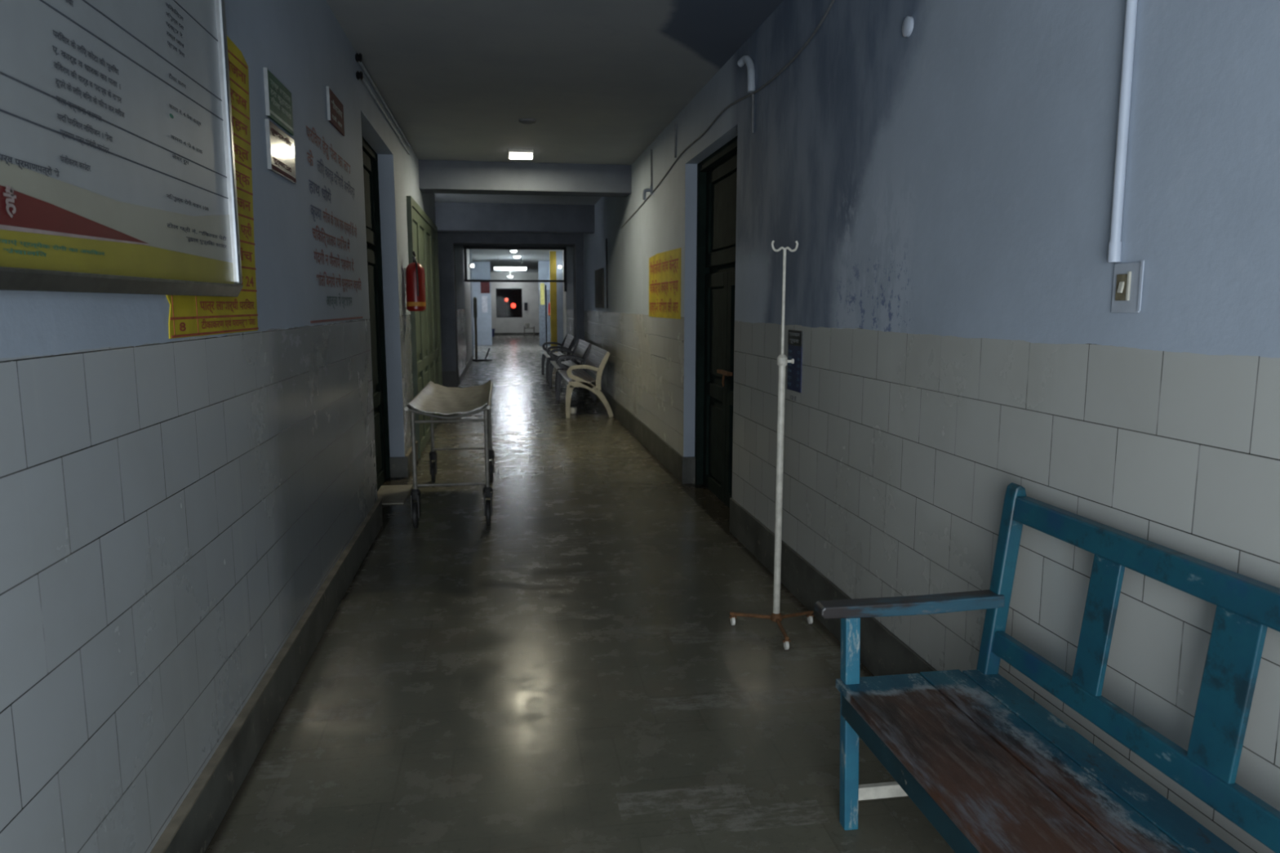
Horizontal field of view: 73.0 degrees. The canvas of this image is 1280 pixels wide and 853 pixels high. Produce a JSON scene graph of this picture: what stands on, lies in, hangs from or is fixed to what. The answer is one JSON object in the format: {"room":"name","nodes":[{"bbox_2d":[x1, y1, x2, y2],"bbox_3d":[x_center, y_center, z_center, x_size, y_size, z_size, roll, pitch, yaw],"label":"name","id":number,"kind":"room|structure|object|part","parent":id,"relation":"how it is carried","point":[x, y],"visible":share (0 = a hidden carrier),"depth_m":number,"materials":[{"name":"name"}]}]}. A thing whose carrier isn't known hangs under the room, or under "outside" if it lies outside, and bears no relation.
{"room":"hospital interior","nodes":[
{"label":"hospital interior","id":0,"kind":"room"},
{"bbox_2d":[0,0,471,852],"bbox_3d":[-4.567,-2.970,20.835,0.730,3.170,46.200,-1,8,-9],"label":"wall","id":1,"kind":"structure","parent":0,"point":[172,510],"depth_m":2.46,"materials":[{"name":"tile"}]},
{"bbox_2d":[0,0,243,297],"bbox_3d":[-1.176,-0.868,1.774,0.046,1.175,2.075,-1,8,-9],"label":"notice board","id":2,"kind":"object","parent":1,"relation":"attached to","point":[117,175],"visible":1,"depth_m":1.98,"materials":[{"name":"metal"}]},
{"bbox_3d":[-1.175,-0.306,1.853,0.045,0.040,2.075,-1,8,-9],"label":"frame","id":3,"kind":"part","parent":2,"relation":"part of","materials":[{"name":"metal"}]},
{"bbox_3d":[-1.333,-1.008,2.769,0.044,1.095,0.040,-1,8,-9],"label":"frame","id":4,"kind":"part","parent":2,"relation":"part of","materials":[{"name":"metal"}]},
{"bbox_2d":[166,35,258,338],"bbox_3d":[-1.354,-0.798,2.744,0.006,1.005,0.970,-1,8,-9],"label":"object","id":5,"kind":"object","parent":1,"relation":"attached to","point":[189,316],"visible":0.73,"depth_m":3.01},
{"bbox_2d":[262,66,293,135],"bbox_3d":[-1.491,-1.338,3.584,0.015,0.180,0.416,-1,8,-9],"label":"sign","id":6,"kind":"object","parent":1,"relation":"attached to","point":[278,102],"visible":1,"depth_m":3.54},
{"bbox_2d":[264,118,296,183],"bbox_3d":[-1.490,-1.137,3.602,0.015,0.190,0.436,-1,8,-9],"label":"sign","id":7,"kind":"object","parent":1,"relation":"attached to","point":[280,147],"visible":1,"depth_m":3.56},
{"bbox_2d":[150,440,417,852],"bbox_3d":[-1.826,0.691,5.532,0.188,0.188,14.200,-1,8,-9],"label":"baseboard","id":8,"kind":"structure","parent":1,"relation":"attached to","point":[197,831],"depth_m":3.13,"materials":[{"name":"stone"}]},
{"bbox_2d":[306,125,362,323],"bbox_3d":[-1.681,-1.067,4.796,0.002,0.951,1.560,-1,8,-9],"label":"notice","id":9,"kind":"object","parent":1,"relation":"attached to","point":[351,191],"visible":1,"depth_m":4.62,"materials":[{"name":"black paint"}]},
{"bbox_2d":[325,85,344,136],"bbox_3d":[-1.694,-1.753,4.827,0.015,0.175,0.446,-1,8,-9],"label":"sign","id":10,"kind":"object","parent":1,"relation":"attached to","point":[335,107],"visible":1,"depth_m":4.78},
{"bbox_2d":[355,53,362,62],"bbox_3d":[-1.816,-2.383,5.591,0.040,0.060,0.060,-1,8,-9],"label":"insulator","id":11,"kind":"object","parent":1,"relation":"attached to","point":[358,57],"visible":1,"depth_m":5.57,"materials":[{"name":"black ceramic"}]},
{"bbox_2d":[355,71,363,79],"bbox_3d":[-1.816,-2.274,5.606,0.040,0.060,0.060,-1,8,-9],"label":"insulator","id":12,"kind":"object","parent":1,"relation":"attached to","point":[359,75],"visible":1,"depth_m":5.59,"materials":[{"name":"black ceramic"}]},
{"bbox_2d":[361,135,390,491],"bbox_3d":[-2.168,-0.818,6.773,0.140,2.830,1.750,-1,8,-9],"label":"door","id":13,"kind":"structure","parent":1,"relation":"in","point":[371,175],"depth_m":7.42,"materials":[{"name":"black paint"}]},
{"bbox_3d":[-2.173,-1.798,6.634,0.050,0.710,1.610,-1,8,-9],"label":"transom panel","id":14,"kind":"part","parent":13,"relation":"part of","materials":[{"name":"black paint"}]},
{"bbox_2d":[358,61,409,146],"bbox_3d":[-2.070,-2.596,7.136,0.022,0.022,3.080,-1,8,-9],"label":"conduit","id":15,"kind":"object","parent":1,"relation":"attached to","point":[361,64],"visible":0.92,"depth_m":6.68,"materials":[{"name":"white plastic"}]},
{"bbox_2d":[358,71,409,154],"bbox_3d":[-2.070,-2.516,7.147,0.022,0.022,3.080,-1,8,-9],"label":"conduit","id":16,"kind":"object","parent":1,"relation":"attached to","point":[363,80],"visible":0.81,"depth_m":6.78,"materials":[{"name":"white plastic"}]},
{"bbox_2d":[377,484,412,504],"bbox_3d":[-2.039,0.558,7.115,0.260,0.010,0.700,-1,8,-9],"label":"trim","id":17,"kind":"structure","parent":1,"relation":"attached to","point":[395,494],"depth_m":7.10,"materials":[{"name":"stone"}]},
{"bbox_2d":[403,251,426,311],"bbox_3d":[-2.112,-1.359,8.115,0.192,0.548,0.178,3,9,23],"label":"fire extinguisher","id":18,"kind":"object","parent":1,"relation":"attached to","point":[414,273],"visible":1,"depth_m":8.05,"materials":[{"name":"red metal"}]},
{"bbox_3d":[-2.101,-1.572,8.052,0.036,0.108,0.120,-1,8,-9],"label":"valve handle","id":19,"kind":"part","parent":18,"relation":"part of","materials":[{"name":"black metal"}]},
{"bbox_2d":[406,195,443,458],"bbox_3d":[-2.648,-1.198,10.298,0.295,2.600,3.500,-1,8,-9],"label":"door","id":20,"kind":"structure","parent":1,"relation":"in","point":[422,232],"depth_m":9.96,"materials":[{"name":"green paint"}]},
{"bbox_2d":[470,281,474,355],"bbox_3d":[-5.247,-3.760,26.443,0.250,3.170,0.400,-1,8,-9],"label":"trim","id":21,"kind":"structure","parent":1,"relation":"attached to","point":[471,289],"depth_m":26.36,"materials":[{"name":"paint"}]},
{"bbox_2d":[471,281,492,345],"bbox_3d":[-6.104,-4.729,33.326,0.740,3.170,0.400,-1,8,-9],"label":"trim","id":22,"kind":"structure","parent":1,"relation":"attached to","point":[484,329],"depth_m":33.23,"materials":[{"name":"blue paint"}]},
{"bbox_2d":[481,295,487,312],"bbox_3d":[-5.948,-4.683,33.140,0.210,0.630,0.024,-1,8,-9],"label":"poster","id":23,"kind":"object","parent":1,"relation":"attached to","point":[484,298],"visible":1,"depth_m":33.12,"materials":[{"name":"white paper"}]},
{"bbox_2d":[435,201,595,233],"bbox_3d":[-2.167,-3.412,14.152,2.930,0.450,0.300,-1,8,-9],"label":"beam","id":24,"kind":"structure","parent":1,"relation":"attached to","point":[480,217],"depth_m":14.03,"materials":[{"name":"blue paint"}]},
{"bbox_2d":[417,159,631,196],"bbox_3d":[-1.356,-2.910,10.160,2.580,0.330,0.400,-1,8,-9],"label":"beam","id":25,"kind":"structure","parent":1,"relation":"attached to","point":[435,176],"depth_m":9.98,"materials":[{"name":"paint"}]},
{"bbox_2d":[480,281,489,293],"bbox_3d":[-5.913,-5.342,33.050,0.340,0.500,0.029,-1,8,-9],"label":"notice","id":26,"kind":"object","parent":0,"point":[485,286],"visible":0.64,"depth_m":33.04,"materials":[{"name":"red"}]},
{"bbox_2d":[437,231,584,371],"bbox_3d":[-2.534,-2.358,16.491,3.380,3.170,0.700,-1,8,-9],"label":"wall","id":27,"kind":"structure","parent":0,"point":[446,241],"depth_m":16.07,"materials":[{"name":"blue paint"}]},
{"bbox_2d":[490,281,539,333],"bbox_3d":[-6.712,-6.198,43.757,3.700,3.170,0.200,-1,8,-9],"label":"wall","id":28,"kind":"structure","parent":0,"point":[530,291],"depth_m":43.79,"materials":[{"name":"white paint"}]},
{"bbox_2d":[495,288,522,317],"bbox_3d":[-6.604,-6.237,43.708,1.300,1.460,0.080,-1,8,-9],"label":"window","id":29,"kind":"structure","parent":28,"relation":"in","point":[508,300],"depth_m":43.70,"materials":[{"name":"glass"}]},
{"bbox_2d":[494,332,539,335],"bbox_3d":[-6.596,-4.685,43.876,3.000,0.140,0.020,-1,8,-9],"label":"baseboard","id":30,"kind":"structure","parent":28,"relation":"attached to","point":[522,333],"depth_m":43.92,"materials":[{"name":"stone"}]},
{"bbox_2d":[524,302,527,311],"bbox_3d":[-5.771,-6.066,43.782,0.160,0.400,0.080,-1,8,-9],"label":"wall box","id":31,"kind":"object","parent":28,"relation":"attached to","point":[525,304],"visible":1,"depth_m":43.74,"materials":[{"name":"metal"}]},
{"bbox_2d":[326,0,783,204],"bbox_3d":[-3.066,-4.636,20.942,3.800,0.100,46.400,-1,8,-9],"label":"ceiling","id":32,"kind":"structure","parent":0,"point":[600,81],"depth_m":5.93,"materials":[{"name":"paint"}]},
{"bbox_2d":[508,148,533,159],"bbox_3d":[-1.267,-2.899,9.204,0.260,0.066,0.240,-1,8,-9],"label":"ceiling light","id":33,"kind":"object","parent":32,"relation":"attached to","point":[519,153],"visible":1,"depth_m":9.10,"materials":[{"name":"white plastic"}]},
{"bbox_2d":[509,151,533,159],"bbox_3d":[-1.267,-2.882,9.207,0.244,0.030,0.224,-1,8,-9],"label":"diffuser","id":34,"kind":"object","parent":33,"relation":"attached to","point":[519,155],"depth_m":9.11,"materials":[{"name":"white plastic"}]},
{"bbox_2d":[518,118,536,124],"bbox_3d":[-0.999,-2.703,7.680,0.160,0.030,0.160,-1,8,-9],"label":"ceiling rose","id":35,"kind":"object","parent":32,"relation":"attached to","point":[525,121],"visible":1,"depth_m":7.63,"materials":[{"name":"grey plastic"}]},
{"bbox_2d":[204,335,955,852],"bbox_3d":[-3.066,-1.398,21.398,3.800,0.100,46.400,-1,8,-9],"label":"floor","id":36,"kind":"structure","parent":0,"point":[568,672],"depth_m":3.53,"materials":[{"name":"stone"}]},
{"bbox_2d":[404,379,494,528],"bbox_3d":[-1.453,0.148,6.864,0.574,0.888,1.920,-1,8,-9],"label":"trolley","id":37,"kind":"object","parent":36,"relation":"on","point":[433,397],"visible":1,"depth_m":6.26,"materials":[{"name":"metal"}]},
{"bbox_3d":[-1.575,0.185,6.032,0.028,0.650,0.030,-1,8,-9],"label":"leg","id":38,"kind":"part","parent":37,"relation":"part of","materials":[{"name":"paint"}]},
{"bbox_3d":[-1.722,-0.251,6.765,0.028,0.027,1.920,-1,8,-9],"label":"rail","id":39,"kind":"part","parent":37,"relation":"part of","materials":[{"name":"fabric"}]},
{"bbox_3d":[-1.823,-0.034,7.587,0.028,0.650,0.030,-1,8,-9],"label":"leg","id":40,"kind":"part","parent":37,"relation":"part of","materials":[{"name":"paint"}]},
{"bbox_3d":[-1.309,-0.089,5.913,0.536,0.083,0.020,-1,8,-9],"label":"rail","id":41,"kind":"part","parent":37,"relation":"part of","materials":[{"name":"metal"}]},
{"bbox_3d":[-1.081,0.175,6.109,0.028,0.650,0.030,-1,8,-9],"label":"leg","id":42,"kind":"part","parent":37,"relation":"part of","materials":[{"name":"paint"}]},
{"bbox_3d":[-1.183,-0.263,6.849,0.028,0.027,1.920,-1,8,-9],"label":"rail","id":43,"kind":"part","parent":37,"relation":"part of","materials":[{"name":"metal"}]},
{"bbox_3d":[-1.329,-0.044,7.665,0.028,0.650,0.030,-1,8,-9],"label":"leg","id":44,"kind":"part","parent":37,"relation":"part of","materials":[{"name":"paint"}]},
{"bbox_2d":[472,297,492,361],"bbox_3d":[-4.449,-2.672,23.812,0.558,1.750,0.528,4,9,25],"label":"stand","id":45,"kind":"object","parent":36,"relation":"on","point":[475,309],"visible":1,"depth_m":23.83,"materials":[{"name":"metal"}]},
{"bbox_3d":[-4.524,-2.702,23.844,0.067,1.700,0.070,-1,8,-9],"label":"post","id":46,"kind":"part","parent":45,"relation":"part of","materials":[{"name":"black metal"}]},
{"bbox_2d":[492,328,495,337],"bbox_3d":[-7.206,-4.553,41.968,0.370,0.410,0.370,-1,8,-9],"label":"bin","id":47,"kind":"object","parent":36,"relation":"on","point":[493,329],"visible":0.38,"depth_m":41.88,"materials":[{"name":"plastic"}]},
{"bbox_2d":[524,326,534,337],"bbox_3d":[-5.304,-4.536,41.455,0.500,0.520,0.440,-1,8,-9],"label":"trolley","id":48,"kind":"object","parent":36,"relation":"on","point":[524,326],"visible":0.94,"depth_m":41.26,"materials":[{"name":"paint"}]},
{"bbox_2d":[545,284,547,359],"bbox_3d":[-2.695,-2.994,24.841,0.035,2.100,0.300,-1,8,-9],"label":"gate","id":49,"kind":"object","parent":36,"relation":"on","point":[545,285],"visible":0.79,"depth_m":24.66,"materials":[{"name":"metal"}]},
{"bbox_2d":[541,333,573,382],"bbox_3d":[-1.716,-1.472,18.328,0.660,0.918,1.995,-1,8,-9],"label":"bench","id":50,"kind":"object","parent":36,"relation":"on","point":[569,344],"visible":0.64,"depth_m":18.24,"materials":[{"name":"black metal"}]},
{"bbox_3d":[-1.868,-1.605,19.282,0.660,0.915,0.045,-1,8,-9],"label":"frame","id":51,"kind":"part","parent":50,"relation":"part of","materials":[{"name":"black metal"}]},
{"bbox_2d":[548,338,591,399],"bbox_3d":[-1.238,-1.048,15.320,0.660,0.918,2.045,-1,8,-9],"label":"bench","id":52,"kind":"object","parent":36,"relation":"on","point":[584,346],"visible":0.58,"depth_m":15.76,"materials":[{"name":"black metal"}]},
{"bbox_3d":[-1.393,-1.185,16.298,0.660,0.915,0.045,-1,8,-9],"label":"frame","id":53,"kind":"part","parent":52,"relation":"part of","materials":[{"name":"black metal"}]},
{"bbox_2d":[569,407,577,413],"bbox_3d":[-0.957,-0.225,12.391,0.110,0.090,0.110,-1,8,-9],"label":"plastic cup","id":54,"kind":"object","parent":36,"relation":"on","point":[572,410],"visible":0.94,"depth_m":12.35,"materials":[{"name":"white plastic"}]},
{"bbox_2d":[555,344,613,417],"bbox_3d":[-0.867,-0.720,12.987,0.660,0.918,2.215,-1,8,-9],"label":"bench","id":55,"kind":"object","parent":36,"relation":"on","point":[578,378],"visible":1,"depth_m":12.01,"materials":[{"name":"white metal"}]},
{"bbox_3d":[-1.035,-0.868,14.049,0.660,0.915,0.045,-1,8,-9],"label":"frame","id":56,"kind":"part","parent":55,"relation":"part of","materials":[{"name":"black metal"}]},
{"bbox_2d":[728,240,813,649],"bbox_3d":[0.666,0.080,3.966,0.413,1.835,0.372,-1,8,-9],"label":"stand","id":57,"kind":"object","parent":36,"relation":"on","point":[782,360],"visible":1,"depth_m":4.00,"materials":[{"name":"beige metal"}]},
{"bbox_3d":[0.545,0.912,4.170,0.234,0.037,0.018,4,9,27],"label":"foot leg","id":58,"kind":"part","parent":57,"relation":"part of","materials":[{"name":"metal"}]},
{"bbox_3d":[0.656,0.934,4.013,0.018,0.037,0.214,-1,8,-4],"label":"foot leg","id":59,"kind":"part","parent":57,"relation":"part of","materials":[{"name":"metal"}]},
{"bbox_3d":[0.648,-0.551,3.910,0.014,0.500,0.015,-1,8,-9],"label":"rod","id":60,"kind":"part","parent":57,"relation":"part of","materials":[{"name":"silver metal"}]},
{"bbox_3d":[0.747,0.910,4.181,0.236,0.037,0.018,-5,10,-33],"label":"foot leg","id":61,"kind":"part","parent":57,"relation":"part of","materials":[{"name":"metal"}]},
{"bbox_2d":[814,482,1279,852],"bbox_3d":[0.960,0.811,1.656,0.622,1.031,1.897,-1,8,-9],"label":"wooden bench","id":62,"kind":"object","parent":36,"relation":"on","point":[992,770],"visible":1,"depth_m":2.06,"materials":[{"name":"blue paint"}]},
{"bbox_3d":[0.618,0.873,2.549,0.062,0.660,0.044,-1,8,-9],"label":"leg","id":63,"kind":"part","parent":62,"relation":"part of","materials":[{"name":"blue paint"}]},
{"bbox_3d":[0.788,0.520,2.526,0.563,0.046,0.062,-1,8,-9],"label":"armrest","id":64,"kind":"part","parent":62,"relation":"part of","materials":[{"name":"blue wood"}]},
{"bbox_3d":[1.070,0.679,2.597,0.109,1.031,0.050,-1,8,-9],"label":"post","id":65,"kind":"part","parent":62,"relation":"part of","materials":[{"name":"blue paint"}]},
{"bbox_3d":[1.197,0.759,1.690,0.034,0.065,1.785,-1,8,-9],"label":"rail","id":66,"kind":"part","parent":62,"relation":"part of","materials":[{"name":"blue paint"}]},
{"bbox_3d":[1.243,0.360,1.641,0.047,0.070,1.785,-1,8,-9],"label":"rail","id":67,"kind":"part","parent":62,"relation":"part of","materials":[{"name":"blue paint"}]},
{"bbox_2d":[562,0,1279,852],"bbox_3d":[-1.554,-3.036,21.305,0.570,3.170,46.200,-1,8,-9],"label":"wall","id":68,"kind":"structure","parent":0,"point":[944,189],"depth_m":2.70,"materials":[{"name":"tile"}]},
{"bbox_2d":[441,351,566,387],"bbox_3d":[-4.503,-2.837,30.106,3.190,0.320,28.120,-1,8,-9],"label":"baseboard","id":69,"kind":"structure","parent":68,"relation":"attached to","point":[450,379],"depth_m":16.18,"materials":[{"name":"paint"}]},
{"bbox_2d":[462,246,566,291],"bbox_3d":[-2.943,-3.722,20.476,2.400,1.040,0.060,-1,8,-9],"label":"door frame","id":70,"kind":"structure","parent":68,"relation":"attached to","point":[482,264],"depth_m":20.45,"materials":[{"name":"metal"}]},
{"bbox_3d":[-2.938,-3.826,20.462,2.290,0.730,0.008,-1,8,-9],"label":"pane","id":71,"kind":"part","parent":70,"relation":"part of","materials":[{"name":"clear glass"}]},
{"bbox_2d":[462,245,566,247],"bbox_3d":[-2.943,-4.371,20.385,2.400,0.270,0.200,-1,8,-9],"label":"trim","id":72,"kind":"structure","parent":68,"relation":"attached to","point":[463,246],"depth_m":20.28,"materials":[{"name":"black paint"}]},
{"bbox_2d":[538,282,550,289],"bbox_3d":[-3.557,-5.660,32.404,0.490,1.070,0.060,-1,8,-9],"label":"trim","id":73,"kind":"structure","parent":68,"relation":"attached to","point":[548,286],"depth_m":32.43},
{"bbox_2d":[538,289,551,346],"bbox_3d":[-3.555,-4.088,32.613,0.490,2.100,0.065,-1,8,-9],"label":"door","id":74,"kind":"structure","parent":68,"relation":"in","point":[541,307],"depth_m":32.60,"materials":[{"name":"blue paint"}]},
{"bbox_2d":[540,283,544,304],"bbox_3d":[-3.656,-4.971,32.426,0.150,0.800,0.024,-1,8,-9],"label":"poster","id":75,"kind":"object","parent":74,"relation":"attached to","point":[542,285],"visible":1,"depth_m":32.41,"materials":[{"name":"yellow paper"}]},
{"bbox_3d":[-3.551,-4.531,32.526,0.330,0.900,0.015,-1,8,-9],"label":"panel","id":76,"kind":"part","parent":74,"relation":"part of","materials":[{"name":"blue paint"}]},
{"bbox_3d":[-3.551,-3.590,32.659,0.330,0.700,0.015,-1,8,-9],"label":"panel","id":77,"kind":"part","parent":74,"relation":"part of","materials":[{"name":"blue paint"}]},
{"bbox_2d":[548,302,550,315],"bbox_3d":[-3.198,-4.278,31.090,0.200,0.600,0.195,5,10,33],"label":"fire extinguisher","id":78,"kind":"object","parent":68,"relation":"attached to","point":[549,302],"visible":0.23,"depth_m":31.02,"materials":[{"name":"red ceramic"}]},
{"bbox_2d":[549,282,557,350],"bbox_3d":[-2.681,-3.809,26.793,0.190,3.170,0.300,-1,8,-9],"label":"trim","id":79,"kind":"structure","parent":68,"relation":"attached to","point":[553,332],"depth_m":26.69,"materials":[{"name":"yellow paint"}]},
{"bbox_2d":[556,282,563,346],"bbox_3d":[-2.488,-3.813,26.823,0.200,3.170,0.300,-1,8,-9],"label":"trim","id":80,"kind":"structure","parent":68,"relation":"attached to","point":[559,285],"depth_m":26.72,"materials":[{"name":"paint"}]},
{"bbox_2d":[595,267,604,307],"bbox_3d":[-0.642,-2.175,13.649,0.024,0.600,1.100,-1,8,-9],"label":"notice board","id":81,"kind":"object","parent":68,"relation":"attached to","point":[599,273],"visible":1,"depth_m":13.48,"materials":[{"name":"black"}]},
{"bbox_2d":[605,238,608,307],"bbox_3d":[-0.484,-2.229,12.603,0.026,1.001,0.044,-1,8,-9],"label":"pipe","id":82,"kind":"object","parent":68,"relation":"attached to","point":[606,238],"visible":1,"depth_m":12.60,"materials":[{"name":"black metal"}]},
{"bbox_2d":[642,149,652,199],"bbox_3d":[0.073,-2.544,8.742,0.105,0.501,0.090,-1,8,-9],"label":"pipe","id":83,"kind":"object","parent":68,"relation":"attached to","point":[650,189],"visible":1,"depth_m":8.74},
{"bbox_2d":[648,247,681,319],"bbox_3d":[0.223,-1.356,8.284,0.006,0.625,1.650,-1,8,-9],"label":"painted sign","id":84,"kind":"object","parent":68,"relation":"attached to","point":[664,268],"visible":1,"depth_m":8.16,"materials":[{"name":"yellow paint"}]},
{"bbox_2d":[674,123,676,157],"bbox_3d":[0.310,-2.483,7.521,0.017,0.281,0.040,-1,8,-9],"label":"conduit pipe","id":85,"kind":"object","parent":68,"relation":"attached to","point":[675,139],"visible":1,"depth_m":7.52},
{"bbox_2d":[694,135,737,507],"bbox_3d":[0.678,-0.735,6.614,0.150,2.710,1.630,-1,8,-9],"label":"door","id":86,"kind":"structure","parent":68,"relation":"in","point":[717,174],"depth_m":6.96,"materials":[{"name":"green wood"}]},
{"bbox_3d":[0.688,-1.619,6.491,0.050,0.775,1.480,-1,8,-9],"label":"transom panel","id":87,"kind":"part","parent":86,"relation":"part of","materials":[{"name":"green paint"}]},
{"bbox_2d":[620,0,835,228],"bbox_3d":[0.355,-2.306,7.270,0.016,0.612,7.653,-1,8,-9],"label":"cable","id":88,"kind":"object","parent":68,"relation":"attached to","point":[804,46],"visible":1,"depth_m":5.17,"materials":[{"name":"black rubber"}]},
{"bbox_2d":[737,54,755,93],"bbox_3d":[0.651,-2.142,5.261,0.056,0.237,0.177,-3,9,-20],"label":"pipe bend","id":89,"kind":"object","parent":68,"relation":"attached to","point":[746,60],"visible":0.99,"depth_m":5.20,"materials":[{"name":"white plastic"}]},
{"bbox_2d":[751,91,754,133],"bbox_3d":[0.683,-1.903,5.231,0.014,0.250,0.021,-1,8,-9],"label":"pipe","id":90,"kind":"object","parent":89,"relation":"hanging from","point":[753,95],"visible":1,"depth_m":5.23,"materials":[{"name":"grey plastic"}]},
{"bbox_2d":[590,382,937,675],"bbox_3d":[0.400,0.350,7.780,0.146,0.236,18.000,-1,8,-9],"label":"baseboard","id":91,"kind":"structure","parent":68,"relation":"attached to","point":[882,652],"depth_m":4.63,"materials":[{"name":"stone"}]},
{"bbox_2d":[786,329,802,392],"bbox_3d":[0.820,-0.349,4.592,0.008,0.320,0.215,-1,8,-9],"label":"sign","id":92,"kind":"object","parent":68,"relation":"attached to","point":[794,337],"visible":1,"depth_m":4.58,"materials":[{"name":"plastic"}]},
{"bbox_2d":[902,15,913,36],"bbox_3d":[1.001,-1.499,3.242,0.018,0.071,0.072,-1,8,-9],"label":"junction box","id":93,"kind":"object","parent":68,"relation":"attached to","point":[908,24],"visible":1,"depth_m":3.23,"materials":[{"name":"white plastic"}]},
{"bbox_2d":[1106,0,1137,262],"bbox_3d":[1.187,-1.162,2.070,0.030,1.515,0.042,-1,8,-9],"label":"conduit","id":94,"kind":"object","parent":68,"relation":"attached to","point":[1114,249],"visible":1,"depth_m":2.12,"materials":[{"name":"white plastic"}]},
{"bbox_2d":[1111,260,1144,312],"bbox_3d":[1.199,-0.344,2.135,0.017,0.125,0.105,-1,8,-9],"label":"light switch","id":95,"kind":"object","parent":68,"relation":"attached to","point":[1127,284],"visible":1,"depth_m":2.13,"materials":[{"name":"beige plastic"}]},
{"bbox_2d":[1115,274,1127,300],"bbox_3d":[1.198,-0.346,2.151,0.004,0.065,0.040,-1,8,-9],"label":"switch","id":96,"kind":"object","parent":95,"relation":"attached to","point":[1121,280],"depth_m":2.15,"materials":[{"name":"beige plastic"}]}
]}

